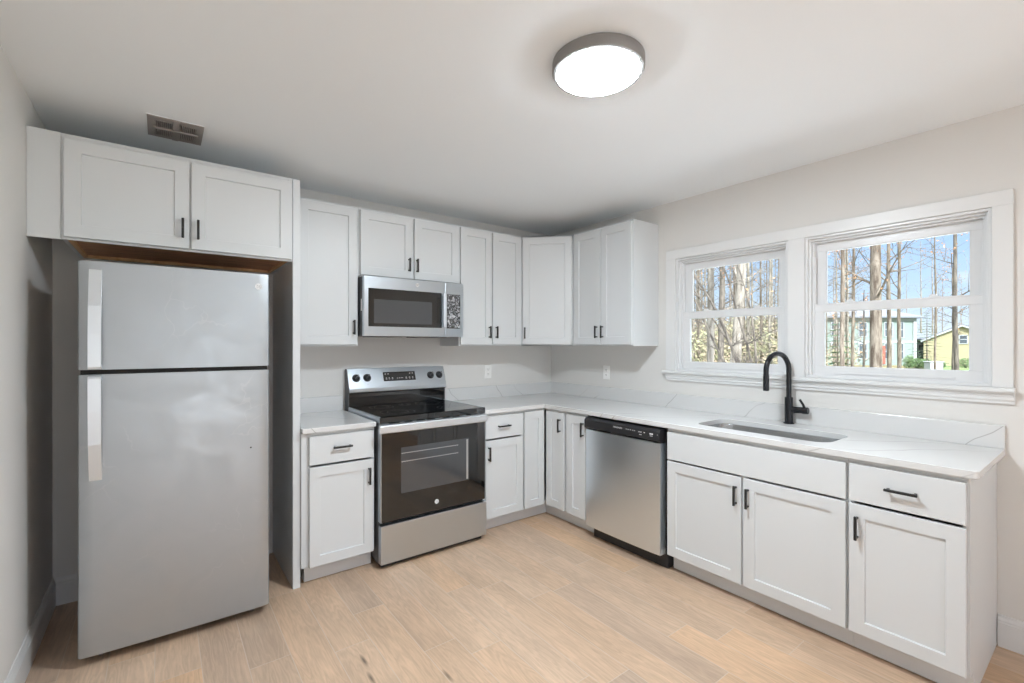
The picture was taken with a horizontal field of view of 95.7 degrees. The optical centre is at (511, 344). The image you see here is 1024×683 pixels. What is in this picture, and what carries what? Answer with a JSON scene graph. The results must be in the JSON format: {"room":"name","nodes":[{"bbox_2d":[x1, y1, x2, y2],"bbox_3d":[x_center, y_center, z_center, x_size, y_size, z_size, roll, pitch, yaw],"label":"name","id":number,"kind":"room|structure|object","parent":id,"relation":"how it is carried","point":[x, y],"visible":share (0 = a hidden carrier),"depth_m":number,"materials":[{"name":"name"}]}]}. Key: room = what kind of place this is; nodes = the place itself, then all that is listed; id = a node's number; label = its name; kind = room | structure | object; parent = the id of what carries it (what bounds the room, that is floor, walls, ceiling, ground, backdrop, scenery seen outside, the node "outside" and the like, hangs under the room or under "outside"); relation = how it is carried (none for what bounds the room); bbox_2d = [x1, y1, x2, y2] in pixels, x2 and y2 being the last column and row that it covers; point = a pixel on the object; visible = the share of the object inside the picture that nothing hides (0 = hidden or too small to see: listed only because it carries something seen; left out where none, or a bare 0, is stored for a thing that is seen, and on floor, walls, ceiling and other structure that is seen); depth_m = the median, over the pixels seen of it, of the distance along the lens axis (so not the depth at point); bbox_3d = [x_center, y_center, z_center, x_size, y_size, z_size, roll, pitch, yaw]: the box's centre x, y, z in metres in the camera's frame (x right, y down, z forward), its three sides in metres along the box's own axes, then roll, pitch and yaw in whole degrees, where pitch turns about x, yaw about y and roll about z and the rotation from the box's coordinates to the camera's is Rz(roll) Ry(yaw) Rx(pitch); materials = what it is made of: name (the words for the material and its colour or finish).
{"room":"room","nodes":[
{"label":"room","id":0,"kind":"room"},
{"bbox_2d":[0,45,52,682],"bbox_3d":[-0.518,0.158,-0.207,0.150,2.475,6.600,0,0,-37],"label":"wall","id":1,"kind":"structure","parent":0,"point":[26,263],"depth_m":1.92,"materials":[{"name":"white paint"}]},
{"bbox_2d":[4,578,55,682],"bbox_3d":[-0.453,1.323,-0.158,0.014,0.145,6.600,0,0,-37],"label":"baseboard","id":2,"kind":"structure","parent":1,"relation":"attached to","point":[19,671],"depth_m":2.05,"materials":[{"name":"white paint"}]},
{"bbox_2d":[53,188,550,583],"bbox_3d":[-1.071,0.158,3.606,3.870,2.475,0.150,0,0,-37],"label":"wall","id":3,"kind":"structure","parent":0,"point":[322,368],"depth_m":3.22,"materials":[{"name":"white paint"}]},
{"bbox_2d":[26,126,291,273],"bbox_3d":[-1.829,-0.701,2.525,1.054,0.473,0.653,0,0,-37],"label":"upper cabinet","id":4,"kind":"object","parent":3,"relation":"attached to","point":[105,200],"visible":1,"depth_m":2.26,"materials":[{"name":"white paint"}]},
{"bbox_2d":[56,531,272,605],"bbox_3d":[-2.019,1.323,2.787,1.041,0.145,0.014,0,0,-37],"label":"baseboard","id":5,"kind":"structure","parent":3,"relation":"attached to","point":[66,586],"depth_m":2.50,"materials":[{"name":"white paint"}]},
{"bbox_2d":[300,395,342,413],"bbox_3d":[-1.400,0.428,3.249,0.416,0.106,0.019,0,0,-37],"label":"backsplash","id":6,"kind":"structure","parent":3,"relation":"attached to","point":[328,403],"depth_m":3.28,"materials":[{"name":"stone"}]},
{"bbox_2d":[300,197,357,345],"bbox_3d":[-1.278,-0.458,3.129,0.393,0.945,0.356,0,0,-37],"label":"upper cabinet","id":7,"kind":"object","parent":3,"relation":"attached to","point":[328,230],"visible":0.76,"depth_m":3.02,"materials":[{"name":"white paint"}]},
{"bbox_2d":[358,207,458,283],"bbox_3d":[-0.807,-0.696,3.485,0.786,0.468,0.356,0,0,-37],"label":"upper cabinet","id":8,"kind":"object","parent":3,"relation":"attached to","point":[391,245],"visible":0.92,"depth_m":3.34,"materials":[{"name":"white paint"}]},
{"bbox_2d":[358,275,462,337],"bbox_3d":[-0.788,-0.254,3.448,0.766,0.408,0.439,0,0,-37],"label":"microwave","id":9,"kind":"object","parent":8,"relation":"attached to","point":[387,306],"visible":0.98,"depth_m":3.26,"materials":[{"name":"grey metal"}]},
{"bbox_2d":[440,225,520,345],"bbox_3d":[-0.245,-0.458,3.910,0.622,0.945,0.356,0,0,-37],"label":"upper cabinet","id":10,"kind":"object","parent":3,"relation":"attached to","point":[489,261],"visible":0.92,"depth_m":3.78,"materials":[{"name":"white paint"}]},
{"bbox_2d":[484,365,490,377],"bbox_3d":[-0.215,0.247,4.154,0.073,0.118,0.008,0,0,-37],"label":"outlet","id":11,"kind":"object","parent":3,"relation":"attached to","point":[487,368],"visible":1,"depth_m":4.15,"materials":[{"name":"white plastic"}]},
{"bbox_2d":[445,382,550,400],"bbox_3d":[-0.093,0.428,4.238,1.224,0.106,0.019,0,0,-37],"label":"backsplash","id":12,"kind":"structure","parent":3,"relation":"attached to","point":[465,393],"depth_m":4.19,"materials":[{"name":"stone"}]},
{"bbox_2d":[521,235,572,345],"bbox_3d":[0.324,-0.458,4.175,0.632,0.945,0.620,0,0,-37],"label":"upper cabinet","id":13,"kind":"object","parent":3,"relation":"attached to","point":[546,261],"visible":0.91,"depth_m":3.96,"materials":[{"name":"white paint"}]},
{"bbox_2d":[0,0,1023,234],"bbox_3d":[0.965,-1.155,0.915,3.870,0.150,6.900,0,0,-37],"label":"ceiling","id":14,"kind":"structure","parent":0,"point":[451,108],"depth_m":1.93,"materials":[{"name":"white paint"}]},
{"bbox_2d":[146,113,203,145],"bbox_3d":[-1.696,-1.073,2.333,0.229,0.014,0.266,0,0,-37],"label":"ceiling vent","id":15,"kind":"object","parent":14,"relation":"in","point":[160,126],"visible":1,"depth_m":2.31,"materials":[{"name":"silver metal"}]},
{"bbox_2d":[552,32,644,96],"bbox_3d":[0.329,-1.052,1.773,0.348,0.055,0.348,0,0,-37],"label":"ceiling light","id":16,"kind":"object","parent":14,"relation":"attached to","point":[603,63],"visible":1,"depth_m":1.71,"materials":[{"name":"grey plastic"}]},
{"bbox_2d":[557,47,639,95],"bbox_3d":[0.329,-1.051,1.773,0.311,0.054,0.311,0,0,-37],"label":"diffuser","id":17,"kind":"object","parent":16,"relation":"attached to","point":[584,71],"depth_m":1.74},
{"bbox_2d":[25,512,1023,682],"bbox_3d":[0.965,1.455,0.915,3.870,0.120,6.900,0,0,-37],"label":"floor","id":18,"kind":"structure","parent":0,"point":[539,598],"depth_m":2.20,"materials":[{"name":"brown wood"}]},
{"bbox_2d":[78,260,268,658],"bbox_3d":[-1.751,0.517,2.458,0.734,1.754,0.742,0,0,-36],"label":"refrigerator","id":19,"kind":"object","parent":18,"relation":"on","point":[173,379],"visible":1,"depth_m":2.16,"materials":[{"name":"grey metal"}]},
{"bbox_2d":[273,179,299,588],"bbox_3d":[-1.408,0.228,2.879,0.040,2.332,0.597,0,0,-37],"label":"end panel","id":20,"kind":"object","parent":18,"relation":"on","point":[286,281],"visible":0.88,"depth_m":2.74,"materials":[{"name":"white paint"}]},
{"bbox_2d":[300,427,373,581],"bbox_3d":[-1.201,0.953,2.992,0.426,0.883,0.666,0,0,-37],"label":"base cabinet","id":21,"kind":"object","parent":18,"relation":"on","point":[337,467],"visible":0.83,"depth_m":2.75,"materials":[{"name":"white paint"}]},
{"bbox_2d":[300,410,375,433],"bbox_3d":[-1.207,0.496,3.002,0.427,0.030,0.646,0,0,-37],"label":"countertop","id":22,"kind":"structure","parent":21,"relation":"on","point":[318,422],"depth_m":2.86,"materials":[{"name":"stone"}]},
{"bbox_2d":[345,366,486,566],"bbox_3d":[-0.696,0.788,3.329,0.802,1.214,0.726,0,0,-37],"label":"range","id":23,"kind":"object","parent":18,"relation":"on","point":[429,449],"visible":0.98,"depth_m":3.11,"materials":[{"name":"grey metal"}]},
{"bbox_2d":[348,399,482,423],"bbox_3d":[-0.693,0.474,3.337,0.779,0.042,0.616,0,0,-37],"label":"cooktop","id":24,"kind":"object","parent":23,"relation":"in","point":[404,410],"depth_m":3.22,"materials":[{"name":"black glass"}]},
{"bbox_2d":[483,410,522,528],"bbox_3d":[-0.238,0.953,3.721,0.370,0.883,0.666,0,0,-37],"label":"base cabinet","id":25,"kind":"object","parent":18,"relation":"on","point":[503,431],"visible":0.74,"depth_m":3.49,"materials":[{"name":"white paint"}]},
{"bbox_2d":[517,408,572,523],"bbox_3d":[0.312,0.952,4.010,0.852,0.880,0.869,0,0,-37],"label":"base cabinet","id":26,"kind":"object","parent":18,"relation":"on","point":[544,435],"visible":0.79,"depth_m":3.67,"materials":[{"name":"white paint"}]},
{"bbox_2d":[567,412,593,532],"bbox_3d":[0.712,0.953,3.634,0.666,0.883,0.212,0,0,-37],"label":"base cabinet","id":27,"kind":"object","parent":18,"relation":"on","point":[576,431],"visible":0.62,"depth_m":3.46,"materials":[{"name":"white paint"}]},
{"bbox_2d":[584,416,673,567],"bbox_3d":[0.977,0.959,3.278,0.659,0.872,0.645,0,0,-37],"label":"dishwasher","id":28,"kind":"object","parent":18,"relation":"on","point":[626,462],"visible":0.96,"depth_m":3.03,"materials":[{"name":"silver metal"}]},
{"bbox_2d":[667,428,852,645],"bbox_3d":[1.463,0.953,2.641,0.666,0.883,0.938,0,0,-37],"label":"base cabinet","id":29,"kind":"object","parent":18,"relation":"on","point":[767,526],"visible":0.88,"depth_m":2.38,"materials":[{"name":"white paint"}]},
{"bbox_2d":[455,393,1005,478],"bbox_3d":[0.842,0.496,3.003,1.224,0.030,3.116,0,0,-37],"label":"countertop","id":30,"kind":"structure","parent":29,"relation":"on","point":[948,458],"depth_m":2.49,"materials":[{"name":"stone"}]},
{"bbox_2d":[709,424,839,441],"bbox_3d":[1.445,0.607,2.622,0.380,0.190,0.748,0,0,-37],"label":"sink","id":31,"kind":"object","parent":30,"relation":"in","point":[727,426],"visible":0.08,"depth_m":2.74,"materials":[{"name":"silver metal"}]},
{"bbox_2d":[763,351,809,423],"bbox_3d":[1.616,0.262,2.730,0.253,0.438,0.137,0,0,-28],"label":"faucet","id":32,"kind":"object","parent":30,"relation":"on","point":[790,409],"visible":1,"depth_m":2.78,"materials":[{"name":"black metal"}]},
{"bbox_2d":[849,459,996,682],"bbox_3d":[1.867,0.953,2.108,0.666,0.883,0.396,0,0,-37],"label":"base cabinet","id":33,"kind":"object","parent":18,"relation":"on","point":[923,544],"visible":0.88,"depth_m":1.92,"materials":[{"name":"white paint"}]},
{"bbox_2d":[551,104,1023,643],"bbox_3d":[2.445,0.158,2.034,0.160,2.475,6.600,0,0,-37],"label":"wall","id":34,"kind":"structure","parent":0,"point":[983,154],"depth_m":2.50,"materials":[{"name":"white paint"}]},
{"bbox_2d":[603,366,609,378],"bbox_3d":[0.823,0.247,4.037,0.008,0.118,0.073,0,0,-37],"label":"outlet","id":35,"kind":"object","parent":34,"relation":"attached to","point":[606,369],"visible":1,"depth_m":4.03,"materials":[{"name":"white plastic"}]},
{"bbox_2d":[573,219,657,345],"bbox_3d":[0.811,-0.458,3.761,0.356,0.945,0.629,0,0,-37],"label":"upper cabinet","id":36,"kind":"object","parent":34,"relation":"attached to","point":[615,266],"visible":1,"depth_m":3.58,"materials":[{"name":"white paint"}]},
{"bbox_2d":[662,370,792,380],"bbox_3d":[1.452,0.212,3.200,0.067,0.023,0.927,0,0,-37],"label":"trim","id":37,"kind":"structure","parent":34,"relation":"attached to","point":[663,371],"depth_m":3.15,"materials":[{"name":"white paint"}]},
{"bbox_2d":[676,241,787,375],"bbox_3d":[1.524,-0.219,3.214,0.135,0.836,0.781,0,0,-37],"label":"window","id":38,"kind":"structure","parent":34,"relation":"in","point":[685,267],"depth_m":3.24,"materials":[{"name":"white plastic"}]},
{"bbox_2d":[551,382,1005,448],"bbox_3d":[1.328,0.428,3.359,0.019,0.106,3.096,0,0,-37],"label":"backsplash","id":39,"kind":"structure","parent":34,"relation":"attached to","point":[969,433],"depth_m":2.69,"materials":[{"name":"stone"}]},
{"bbox_2d":[666,188,1013,387],"bbox_3d":[1.732,-0.253,2.827,0.020,0.907,1.814,0,0,-37],"label":"trim","id":40,"kind":"structure","parent":34,"relation":"attached to","point":[1001,202],"depth_m":2.49,"materials":[{"name":"white paint"}]},
{"bbox_2d":[665,373,1014,404],"bbox_3d":[1.730,0.249,2.824,0.026,0.051,1.817,0,0,-37],"label":"trim","id":41,"kind":"structure","parent":34,"relation":"attached to","point":[987,397],"depth_m":2.53,"materials":[{"name":"white paint"}]},
{"bbox_2d":[805,208,991,386],"bbox_3d":[2.054,-0.219,2.513,0.135,0.836,0.784,0,0,-37],"label":"window","id":42,"kind":"structure","parent":34,"relation":"in","point":[978,223],"depth_m":2.43,"materials":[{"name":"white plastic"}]},
{"bbox_2d":[793,377,1015,393],"bbox_3d":[2.006,0.212,2.464,0.071,0.023,0.914,0,0,-37],"label":"trim","id":43,"kind":"structure","parent":34,"relation":"attached to","point":[805,379],"depth_m":2.36,"materials":[{"name":"white paint"}]},
{"bbox_2d":[998,614,1023,654],"bbox_3d":[3.309,1.323,0.748,0.014,0.145,3.506,0,0,-37],"label":"baseboard","id":44,"kind":"structure","parent":34,"relation":"attached to","point":[1010,630],"depth_m":2.11,"materials":[{"name":"white paint"}]},
{"label":"outside","id":45,"kind":"structure","parent":0,"visible":0},
{"bbox_3d":[8.209,2.385,4.890,12.200,0.020,19.000,0,0,-37],"label":"ground","id":46,"kind":"structure","parent":45,"visible":0},
{"bbox_2d":[691,264,777,363],"bbox_3d":[4.158,-0.528,10.002,3.657,5.867,3.129,0,0,32],"label":"bare tree","id":47,"kind":"object","parent":46,"relation":"on","point":[736,359],"visible":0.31,"depth_m":9.67,"materials":[{"name":"brown plant"}]},
{"bbox_2d":[712,263,761,362],"bbox_3d":[5.709,-3.599,11.241,2.505,12.015,2.763,0,0,40],"label":"bare tree","id":48,"kind":"object","parent":46,"relation":"on","point":[740,290],"visible":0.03,"depth_m":10.87,"materials":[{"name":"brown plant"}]},
{"bbox_2d":[697,267,777,361],"bbox_3d":[5.222,-4.604,12.817,2.997,14.002,3.511,0,0,-30],"label":"bare tree","id":49,"kind":"object","parent":46,"relation":"on","point":[710,323],"visible":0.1,"depth_m":12.45,"materials":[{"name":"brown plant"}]},
{"bbox_2d":[702,260,777,361],"bbox_3d":[7.489,-4.604,15.438,3.879,14.002,3.047,0,0,-37],"label":"bare tree","id":50,"kind":"object","parent":46,"relation":"on","point":[721,292],"visible":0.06,"depth_m":15.41,"materials":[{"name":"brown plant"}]},
{"bbox_2d":[833,249,910,365],"bbox_3d":[9.435,-3.102,12.624,3.138,11.008,2.696,0,0,22],"label":"bare tree","id":51,"kind":"object","parent":46,"relation":"on","point":[842,257],"visible":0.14,"depth_m":12.94,"materials":[{"name":"brown plant"}]},
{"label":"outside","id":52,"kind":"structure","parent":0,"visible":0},
{"bbox_2d":[922,366,968,369],"bbox_3d":[43.295,2.545,55.888,129.700,0.300,150.000,0,0,-37],"label":"ground","id":53,"kind":"structure","parent":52,"point":[946,367],"depth_m":45.44,"materials":[{"name":"green plant"}]},
{"bbox_2d":[691,269,725,360],"bbox_3d":[10.403,-5.161,27.097,3.968,15.118,4.552,0,0,6],"label":"tree","id":54,"kind":"object","parent":53,"relation":"on","point":[693,321],"visible":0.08,"depth_m":26.86,"materials":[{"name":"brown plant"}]},
{"bbox_2d":[691,268,732,361],"bbox_3d":[10.760,-3.799,27.029,4.947,12.392,2.954,0,0,42],"label":"tree","id":55,"kind":"object","parent":53,"relation":"on","point":[698,334],"visible":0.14,"depth_m":26.60,"materials":[{"name":"brown plant"}]},
{"bbox_2d":[694,268,755,358],"bbox_3d":[11.648,-5.442,26.784,5.768,15.681,3.773,0,0,36],"label":"tree","id":56,"kind":"object","parent":53,"relation":"on","point":[728,268],"visible":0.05,"depth_m":26.85,"materials":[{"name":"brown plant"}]},
{"bbox_2d":[724,259,775,360],"bbox_3d":[13.188,-5.559,26.194,3.071,15.917,3.274,0,0,39],"label":"tree","id":57,"kind":"object","parent":53,"relation":"on","point":[748,264],"visible":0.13,"depth_m":25.85,"materials":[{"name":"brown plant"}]},
{"bbox_2d":[734,260,778,363],"bbox_3d":[13.765,-3.182,24.949,4.104,11.159,2.685,0,0,-13],"label":"tree","id":58,"kind":"object","parent":53,"relation":"on","point":[769,267],"visible":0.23,"depth_m":24.84,"materials":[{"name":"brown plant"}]},
{"bbox_2d":[764,260,835,322],"bbox_3d":[15.636,-5.748,25.533,4.276,16.293,4.906,0,0,31],"label":"tree","id":59,"kind":"object","parent":53,"relation":"on","point":[774,260],"visible":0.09,"depth_m":26.15,"materials":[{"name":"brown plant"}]},
{"bbox_2d":[826,319,850,365],"bbox_3d":[15.351,0.595,22.029,2.208,3.600,2.098,0,0,9],"label":"conifer","id":60,"kind":"object","parent":53,"relation":"on","point":[837,329],"visible":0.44,"depth_m":21.96,"materials":[{"name":"brown plant"}]},
{"bbox_2d":[829,247,866,366],"bbox_3d":[12.336,-3.831,16.832,2.238,12.455,2.660,0,0,-18],"label":"bare tree","id":61,"kind":"object","parent":53,"relation":"on","point":[853,256],"visible":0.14,"depth_m":16.94,"materials":[{"name":"brown plant"}]},
{"bbox_2d":[846,290,886,366],"bbox_3d":[14.466,0.095,18.874,1.582,4.601,1.546,0,0,-37],"label":"bare tree","id":62,"kind":"object","parent":53,"relation":"on","point":[863,314],"visible":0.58,"depth_m":18.92,"materials":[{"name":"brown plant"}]},
{"bbox_2d":[832,239,929,367],"bbox_3d":[16.698,-3.783,20.297,5.080,12.362,3.716,0,0,-37],"label":"bare tree","id":63,"kind":"object","parent":53,"relation":"on","point":[899,341],"visible":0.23,"depth_m":19.97,"materials":[{"name":"brown plant"}]},
{"bbox_2d":[828,241,944,367],"bbox_3d":[11.357,-5.104,13.818,3.261,15.003,4.596,0,0,2],"label":"bare tree","id":64,"kind":"object","parent":53,"relation":"on","point":[875,347],"visible":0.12,"depth_m":13.89,"materials":[{"name":"brown plant"}]},
{"bbox_2d":[828,232,969,367],"bbox_3d":[14.477,-5.264,17.410,6.868,15.324,6.531,0,0,26],"label":"bare tree","id":65,"kind":"object","parent":53,"relation":"on","point":[888,287],"visible":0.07,"depth_m":18.00,"materials":[{"name":"brown plant"}]},
{"bbox_2d":[902,315,947,366],"bbox_3d":[40.530,-0.405,45.002,3.648,5.600,3.158,0,0,13],"label":"conifer","id":66,"kind":"object","parent":53,"relation":"on","point":[926,334],"visible":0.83,"depth_m":44.98,"materials":[{"name":"brown plant"}]},
{"bbox_2d":[923,361,943,369],"bbox_3d":[39.124,1.995,43.000,1.320,0.800,0.820,0,0,0],"label":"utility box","id":67,"kind":"object","parent":53,"relation":"on","point":[927,364],"visible":0.83,"depth_m":42.66,"materials":[{"name":"grey"}]},
{"bbox_2d":[903,234,969,369],"bbox_3d":[16.413,-5.104,17.075,3.375,15.001,3.347,0,0,-32],"label":"bare tree","id":68,"kind":"object","parent":53,"relation":"on","point":[955,308],"visible":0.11,"depth_m":16.98,"materials":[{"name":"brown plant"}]},
{"bbox_2d":[910,237,964,368],"bbox_3d":[24.109,-3.796,26.355,3.837,12.385,2.884,0,0,-37],"label":"bare tree","id":69,"kind":"object","parent":53,"relation":"on","point":[934,238],"visible":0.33,"depth_m":26.00,"materials":[{"name":"brown plant"}]},
{"bbox_2d":[919,251,969,369],"bbox_3d":[24.715,-1.417,26.085,2.704,7.633,3.374,0,0,-28],"label":"bare tree","id":70,"kind":"object","parent":53,"relation":"on","point":[952,360],"visible":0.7,"depth_m":25.98,"materials":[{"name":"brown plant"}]},
{"bbox_2d":[921,324,968,365],"bbox_3d":[50.809,0.105,52.670,6.800,4.580,7.630,0,0,40],"label":"house","id":71,"kind":"structure","parent":53,"relation":"on","point":[945,338],"depth_m":50.74,"materials":[{"name":"yellow"}]},
{"bbox_2d":[959,358,968,367],"bbox_3d":[45.087,1.883,46.000,1.440,1.065,1.409,0,0,-37],"label":"shrub","id":72,"kind":"object","parent":53,"relation":"on","point":[961,362],"visible":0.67,"depth_m":45.99,"materials":[{"name":"green plant"}]},
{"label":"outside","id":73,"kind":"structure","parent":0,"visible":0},
{"bbox_2d":[726,356,921,368],"bbox_3d":[30.086,2.385,88.843,101.000,0.019,81.500,0,0,-37],"label":"ground","id":74,"kind":"structure","parent":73,"point":[884,366],"depth_m":49.08,"materials":[{"name":"green plant"}]},
{"bbox_2d":[691,272,706,352],"bbox_3d":[13.994,-4.665,34.323,2.905,14.126,2.725,0,0,33],"label":"tree","id":75,"kind":"object","parent":74,"relation":"on","point":[697,272],"visible":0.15,"depth_m":34.22,"materials":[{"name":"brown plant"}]},
{"bbox_2d":[695,269,716,360],"bbox_3d":[16.710,-4.931,40.234,3.015,14.660,2.828,0,0,-37],"label":"tree","id":76,"kind":"object","parent":74,"relation":"on","point":[704,269],"visible":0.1,"depth_m":39.93,"materials":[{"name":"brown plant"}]},
{"bbox_2d":[700,271,715,351],"bbox_3d":[17.205,-6.611,42.202,5.425,18.019,4.729,0,0,-30],"label":"tree","id":77,"kind":"object","parent":74,"relation":"on","point":[701,294],"visible":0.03,"depth_m":41.91,"materials":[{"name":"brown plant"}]},
{"bbox_2d":[716,265,736,353],"bbox_3d":[21.861,-6.318,46.322,3.586,17.435,3.363,0,0,-29],"label":"tree","id":78,"kind":"object","parent":74,"relation":"on","point":[730,265],"visible":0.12,"depth_m":46.56,"materials":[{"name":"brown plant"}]},
{"bbox_2d":[696,265,758,335],"bbox_3d":[15.437,-4.758,32.926,5.713,14.311,3.412,0,0,-1],"label":"tree","id":79,"kind":"object","parent":74,"relation":"on","point":[735,265],"visible":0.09,"depth_m":32.59,"materials":[{"name":"brown plant"}]},
{"bbox_2d":[717,268,773,354],"bbox_3d":[13.693,-3.780,27.289,3.913,12.356,3.532,0,0,-24],"label":"tree","id":80,"kind":"object","parent":74,"relation":"on","point":[725,268],"visible":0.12,"depth_m":27.09,"materials":[{"name":"brown plant"}]},
{"bbox_2d":[732,261,772,362],"bbox_3d":[14.440,-4.802,27.018,4.116,14.400,4.560,0,0,-14],"label":"tree","id":81,"kind":"object","parent":74,"relation":"on","point":[760,284],"visible":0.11,"depth_m":27.03,"materials":[{"name":"brown plant"}]},
{"bbox_2d":[729,262,777,355],"bbox_3d":[14.273,-3.906,28.235,3.006,12.607,5.032,0,0,-7],"label":"tree","id":82,"kind":"object","parent":74,"relation":"on","point":[755,262],"visible":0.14,"depth_m":27.68,"materials":[{"name":"brown plant"}]},
{"bbox_2d":[750,262,774,362],"bbox_3d":[17.566,-4.174,33.394,2.536,13.144,2.703,0,0,-30],"label":"tree","id":83,"kind":"object","parent":74,"relation":"on","point":[751,262],"visible":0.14,"depth_m":33.43,"materials":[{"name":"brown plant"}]},
{"bbox_2d":[750,259,778,352],"bbox_3d":[17.083,-4.618,30.245,2.886,14.033,2.707,0,0,32],"label":"tree","id":84,"kind":"object","parent":74,"relation":"on","point":[771,296],"visible":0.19,"depth_m":30.14,"materials":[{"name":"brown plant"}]},
{"bbox_2d":[757,259,775,344],"bbox_3d":[20.485,-4.158,36.156,3.441,13.110,3.947,0,0,-13],"label":"tree","id":85,"kind":"object","parent":74,"relation":"on","point":[772,259],"visible":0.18,"depth_m":36.20,"materials":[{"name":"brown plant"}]},
{"bbox_2d":[757,260,777,336],"bbox_3d":[27.809,-6.211,51.546,6.873,17.218,4.105,0,0,-10],"label":"tree","id":86,"kind":"object","parent":74,"relation":"on","point":[766,260],"visible":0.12,"depth_m":51.19,"materials":[{"name":"brown plant"}]},
{"bbox_2d":[757,260,778,321],"bbox_3d":[21.572,-4.542,37.748,3.967,13.880,4.396,0,0,17],"label":"tree","id":87,"kind":"object","parent":74,"relation":"on","point":[778,260],"visible":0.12,"depth_m":37.72,"materials":[{"name":"brown plant"}]},
{"bbox_2d":[763,260,778,357],"bbox_3d":[19.451,-2.678,34.451,2.902,10.151,3.215,0,0,9],"label":"tree","id":88,"kind":"object","parent":74,"relation":"on","point":[767,260],"visible":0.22,"depth_m":34.43,"materials":[{"name":"brown plant"}]},
{"bbox_2d":[691,315,866,366],"bbox_3d":[20.348,-0.349,37.474,21.874,6.610,34.342,0,0,14],"label":"undergrowth","id":89,"kind":"object","parent":74,"relation":"on","point":[703,347],"visible":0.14,"depth_m":27.75,"materials":[{"name":"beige plant"}]},
{"bbox_2d":[826,281,835,365],"bbox_3d":[30.490,-4.207,44.758,3.977,13.210,3.467,0,0,-34],"label":"tree","id":90,"kind":"object","parent":74,"relation":"on","point":[835,281],"visible":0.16,"depth_m":44.88,"materials":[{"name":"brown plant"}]},
{"bbox_2d":[826,251,839,365],"bbox_3d":[29.973,-4.245,42.892,4.887,13.286,3.196,0,0,-21],"label":"tree","id":91,"kind":"object","parent":74,"relation":"on","point":[834,251],"visible":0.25,"depth_m":42.96,"materials":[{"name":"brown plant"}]},
{"bbox_2d":[753,310,928,364],"bbox_3d":[39.644,-1.255,56.500,17.612,7.300,10.200,0,0,0],"label":"house","id":92,"kind":"structure","parent":74,"relation":"on","point":[909,338],"depth_m":51.99,"materials":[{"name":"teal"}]},
{"bbox_2d":[826,252,856,365],"bbox_3d":[27.290,-4.787,38.909,4.326,14.370,3.772,0,0,11],"label":"tree","id":93,"kind":"object","parent":74,"relation":"on","point":[835,316],"visible":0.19,"depth_m":38.74,"materials":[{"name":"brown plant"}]},
{"bbox_2d":[828,249,865,340],"bbox_3d":[33.292,-6.477,45.578,3.425,17.752,3.651,0,0,-30],"label":"tree","id":94,"kind":"object","parent":74,"relation":"on","point":[849,249],"visible":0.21,"depth_m":45.68,"materials":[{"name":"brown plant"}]},
{"bbox_2d":[826,249,868,365],"bbox_3d":[27.040,-5.093,37.860,5.511,14.984,3.605,0,0,11],"label":"tree","id":95,"kind":"object","parent":74,"relation":"on","point":[844,249],"visible":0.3,"depth_m":37.66,"materials":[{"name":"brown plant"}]},
{"bbox_2d":[834,250,861,366],"bbox_3d":[25.209,-4.203,34.701,2.715,13.203,2.547,0,0,2],"label":"tree","id":96,"kind":"object","parent":74,"relation":"on","point":[848,290],"visible":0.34,"depth_m":34.50,"materials":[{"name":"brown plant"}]},
{"bbox_2d":[830,253,868,363],"bbox_3d":[28.089,-5.760,38.620,3.148,16.318,3.356,0,0,-24],"label":"tree","id":97,"kind":"object","parent":74,"relation":"on","point":[848,253],"visible":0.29,"depth_m":38.37,"materials":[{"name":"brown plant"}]},
{"bbox_2d":[830,254,869,361],"bbox_3d":[29.518,-4.540,40.658,3.966,13.876,4.395,0,0,33],"label":"tree","id":98,"kind":"object","parent":74,"relation":"on","point":[833,254],"visible":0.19,"depth_m":40.58,"materials":[{"name":"brown plant"}]},
{"bbox_2d":[835,248,869,339],"bbox_3d":[32.798,-4.865,43.862,5.798,14.525,3.463,0,0,12],"label":"tree","id":99,"kind":"object","parent":74,"relation":"on","point":[851,248],"visible":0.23,"depth_m":44.10,"materials":[{"name":"brown plant"}]},
{"bbox_2d":[827,249,882,346],"bbox_3d":[29.449,-4.460,40.721,3.270,13.714,5.475,0,0,-17],"label":"tree","id":100,"kind":"object","parent":74,"relation":"on","point":[846,249],"visible":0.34,"depth_m":40.39,"materials":[{"name":"brown plant"}]},
{"bbox_2d":[902,355,915,367],"bbox_3d":[37.707,1.706,44.018,1.050,1.390,1.017,0,0,-37],"label":"shrub","id":101,"kind":"object","parent":74,"relation":"on","point":[909,359],"visible":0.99,"depth_m":43.89,"materials":[{"name":"green plant"}]},
{"bbox_2d":[908,358,926,368],"bbox_3d":[39.335,1.857,45.013,1.677,1.095,1.615,0,0,-37],"label":"shrub","id":102,"kind":"object","parent":74,"relation":"on","point":[917,361],"visible":0.56,"depth_m":44.68,"materials":[{"name":"green plant"}]},
{"bbox_2d":[916,241,930,332],"bbox_3d":[68.030,-7.433,76.972,4.014,19.666,4.279,0,0,-36],"label":"tree","id":103,"kind":"object","parent":74,"relation":"on","point":[921,288],"visible":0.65,"depth_m":76.76,"materials":[{"name":"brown plant"}]},
{"bbox_2d":[921,242,943,334],"bbox_3d":[57.861,-5.759,63.407,3.331,16.317,3.551,0,0,19],"label":"tree","id":104,"kind":"object","parent":74,"relation":"on","point":[932,285],"visible":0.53,"depth_m":63.42,"materials":[{"name":"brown plant"}]},
{"bbox_2d":[937,280,949,330],"bbox_3d":[59.356,-3.379,64.340,3.699,11.551,4.060,0,0,29],"label":"tree","id":105,"kind":"object","parent":74,"relation":"on","point":[942,280],"visible":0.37,"depth_m":64.57,"materials":[{"name":"brown plant"}]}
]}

